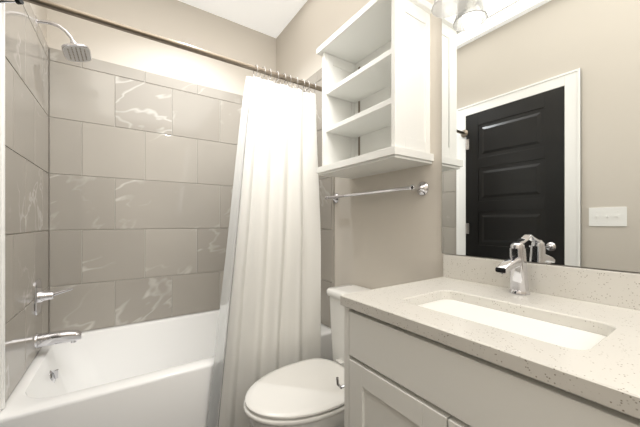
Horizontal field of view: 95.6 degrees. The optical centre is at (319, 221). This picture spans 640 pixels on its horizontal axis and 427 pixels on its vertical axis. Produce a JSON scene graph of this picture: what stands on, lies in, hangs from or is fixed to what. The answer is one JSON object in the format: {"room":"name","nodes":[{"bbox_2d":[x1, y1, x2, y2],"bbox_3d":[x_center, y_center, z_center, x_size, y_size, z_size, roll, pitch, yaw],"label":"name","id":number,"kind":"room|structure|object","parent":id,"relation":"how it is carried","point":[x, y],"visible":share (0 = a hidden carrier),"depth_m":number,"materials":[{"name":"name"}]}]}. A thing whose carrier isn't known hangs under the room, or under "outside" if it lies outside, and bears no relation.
{"room":"bathroom","nodes":[
{"label":"bathroom","id":0,"kind":"room"},
{"bbox_2d":[0,0,23,4],"bbox_3d":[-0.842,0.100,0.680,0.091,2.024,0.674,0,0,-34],"label":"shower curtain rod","id":1,"kind":"structure","parent":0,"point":[19,2],"depth_m":0.94,"materials":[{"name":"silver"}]},
{"bbox_2d":[30,3,46,41],"bbox_3d":[-0.714,-0.210,0.317,0.100,2.660,3.323,0,0,-34],"label":"wall","id":2,"kind":"structure","parent":0,"point":[40,12],"depth_m":1.54,"materials":[{"name":"beige paint"}]},
{"bbox_2d":[0,3,4,410],"bbox_3d":[-0.873,0.061,0.659,0.019,2.117,0.844,0,0,-34],"label":"door frame","id":3,"kind":"structure","parent":2,"relation":"attached to","point":[2,205],"depth_m":1.00,"materials":[{"name":"white paint"}]},
{"bbox_2d":[5,146,47,319],"bbox_3d":[-1.326,-0.169,1.320,0.008,1.638,0.752,0,0,-34],"label":"wall","id":4,"kind":"structure","parent":2,"relation":"attached to","point":[25,232],"depth_m":1.25,"materials":[{"name":"grey"}]},
{"bbox_2d":[5,1,48,402],"bbox_3d":[-1.322,-0.169,1.322,0.008,1.634,0.748,0,0,-34],"label":"tile","id":5,"kind":"structure","parent":4,"relation":"attached to","point":[26,132],"depth_m":1.24,"materials":[{"name":"grey tile"}]},
{"bbox_2d":[34,279,73,315],"bbox_3d":[-1.328,0.365,1.453,0.131,0.168,0.119,0,0,-34],"label":"shower valve","id":6,"kind":"object","parent":5,"relation":"attached to","point":[40,296],"visible":1,"depth_m":1.41,"materials":[{"name":"silver metal"}]},
{"bbox_2d":[35,330,81,347],"bbox_3d":[-1.302,0.577,1.450,0.172,0.072,0.068,0,0,-34],"label":"tub spout","id":7,"kind":"object","parent":5,"relation":"attached to","point":[53,338],"visible":1,"depth_m":1.43,"materials":[{"name":"silver metal"}]},
{"bbox_2d":[35,16,91,61],"bbox_3d":[-1.290,-0.922,1.456,0.221,0.156,0.166,0,0,-34],"label":"shower head","id":8,"kind":"object","parent":2,"relation":"attached to","point":[73,50],"visible":0.94,"depth_m":1.46},
{"bbox_2d":[47,0,275,331],"bbox_3d":[-0.985,-0.210,2.078,1.620,2.660,0.100,0,0,-34],"label":"wall","id":9,"kind":"structure","parent":0,"point":[179,21],"depth_m":1.99,"materials":[{"name":"beige paint"}]},
{"bbox_2d":[49,47,242,331],"bbox_3d":[-0.955,-0.169,2.033,1.397,1.638,0.008,0,0,-34],"label":"wall","id":10,"kind":"structure","parent":9,"relation":"attached to","point":[129,179],"depth_m":1.81,"materials":[{"name":"grey"}]},
{"bbox_2d":[49,48,242,331],"bbox_3d":[-0.952,-0.169,2.030,1.393,1.634,0.008,0,0,-34],"label":"tile","id":11,"kind":"structure","parent":10,"relation":"attached to","point":[160,213],"depth_m":1.86,"materials":[{"name":"grey tile"}]},
{"bbox_2d":[178,0,307,37],"bbox_3d":[-0.084,-1.590,0.742,1.620,0.100,3.323,0,0,-34],"label":"ceiling","id":12,"kind":"structure","parent":0,"point":[272,18],"depth_m":2.12,"materials":[{"name":"white paint"}]},
{"bbox_2d":[276,0,639,327],"bbox_3d":[0.547,-0.210,1.167,0.100,2.660,3.323,0,0,-34],"label":"wall","id":13,"kind":"structure","parent":0,"point":[386,239],"depth_m":1.45,"materials":[{"name":"beige paint"}]},
{"bbox_2d":[0,0,321,91],"bbox_3d":[-0.477,-0.765,1.343,1.402,0.064,0.064,0,0,-34],"label":"curtain rod","id":14,"kind":"object","parent":13,"relation":"attached to","point":[104,21],"visible":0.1,"depth_m":1.20,"materials":[{"name":"silver metal"}]},
{"bbox_2d":[253,64,315,92],"bbox_3d":[-0.180,-0.755,1.543,0.344,0.059,0.059,0,0,-34],"label":"curtain rings","id":15,"kind":"object","parent":14,"relation":"hanging from","point":[285,80],"visible":0.67,"depth_m":1.53,"materials":[{"name":"silver metal"}]},
{"bbox_2d":[207,76,320,426],"bbox_3d":[-0.264,0.173,1.453,0.605,1.794,0.076,0,0,-34],"label":"shower curtain","id":16,"kind":"object","parent":15,"relation":"hanging from","point":[269,320],"visible":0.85,"depth_m":1.46,"materials":[{"name":"fabric"}]},
{"bbox_2d":[307,79,334,286],"bbox_3d":[-0.139,-0.169,2.087,0.008,1.638,0.806,0,0,-34],"label":"wall","id":17,"kind":"structure","parent":13,"relation":"attached to","point":[332,229],"depth_m":1.75,"materials":[{"name":"grey"}]},
{"bbox_2d":[295,68,333,327],"bbox_3d":[-0.142,-0.169,2.085,0.008,1.634,0.802,0,0,-34],"label":"tile","id":18,"kind":"structure","parent":17,"relation":"attached to","point":[326,187],"depth_m":1.82,"materials":[{"name":"grey tile"}]},
{"bbox_2d":[317,0,433,178],"bbox_3d":[0.226,-0.566,1.344,0.237,0.651,0.522,0,0,-34],"label":"upper cabinet","id":19,"kind":"object","parent":13,"relation":"attached to","point":[375,54],"visible":1,"depth_m":1.28,"materials":[{"name":"white wood"}]},
{"bbox_2d":[325,182,428,202],"bbox_3d":[0.236,-0.142,1.468,0.080,0.060,0.670,0,0,-34],"label":"towel bar","id":20,"kind":"object","parent":13,"relation":"attached to","point":[422,188],"visible":1,"depth_m":1.29,"materials":[{"name":"silver metal"}]},
{"bbox_2d":[442,0,639,272],"bbox_3d":[0.680,-0.403,0.873,0.009,1.054,0.686,0,0,-34],"label":"mirror","id":21,"kind":"object","parent":13,"relation":"attached to","point":[541,122],"visible":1,"depth_m":0.87,"materials":[{"name":"clear glass"}]},
{"bbox_3d":[-0.083,1.170,0.742,1.620,0.100,3.323,0,0,-34],"label":"floor","id":22,"kind":"structure","parent":0,"visible":0},
{"bbox_2d":[0,309,332,426],"bbox_3d":[-0.719,0.885,1.684,1.414,0.470,0.844,0,0,-34],"label":"bathtub","id":23,"kind":"object","parent":22,"relation":"on","point":[156,373],"visible":0.56,"depth_m":1.31,"materials":[{"name":"white ceramic"}]},
{"bbox_2d":[244,285,371,426],"bbox_3d":[0.007,0.731,1.259,0.680,0.778,0.402,0,0,-34],"label":"toilet","id":24,"kind":"object","parent":22,"relation":"on","point":[307,393],"visible":0.56,"depth_m":1.15,"materials":[{"name":"white ceramic"}]},
{"bbox_2d":[344,299,639,426],"bbox_3d":[0.456,0.681,0.713,0.554,0.878,0.652,0,0,-34],"label":"bathroom vanity","id":25,"kind":"object","parent":22,"relation":"on","point":[395,376],"visible":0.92,"depth_m":0.62,"materials":[{"name":"white"}]},
{"bbox_2d":[336,377,343,388],"bbox_3d":[0.093,0.477,0.886,0.080,0.068,0.046,0,0,-34],"label":"paper holder","id":26,"kind":"object","parent":25,"relation":"attached to","point":[338,384],"visible":0.21,"depth_m":0.88,"materials":[{"name":"silver metal"}]},
{"bbox_2d":[340,254,639,418],"bbox_3d":[0.466,0.184,0.720,0.530,0.115,0.672,0,0,-34],"label":"countertop","id":27,"kind":"structure","parent":25,"relation":"on","point":[605,371],"depth_m":0.67,"materials":[{"name":"stone"}]},
{"bbox_2d":[495,235,530,294],"bbox_3d":[0.576,0.127,0.856,0.177,0.173,0.054,0,0,-34],"label":"faucet","id":28,"kind":"object","parent":27,"relation":"on","point":[515,264],"visible":1,"depth_m":0.85,"materials":[{"name":"silver metal"}]},
{"bbox_3d":[0.646,-0.984,0.841,0.102,0.113,0.720,0,0,-34],"label":"vanity light","id":29,"kind":"object","parent":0,"visible":0},
{"bbox_2d":[431,0,467,17],"bbox_3d":[0.623,-0.853,0.825,0.122,0.146,0.670,0,0,-34],"label":"shade","id":30,"kind":"object","parent":29,"relation":"attached to","point":[445,8],"visible":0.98,"depth_m":1.09,"materials":[{"name":"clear glass"}]}
]}

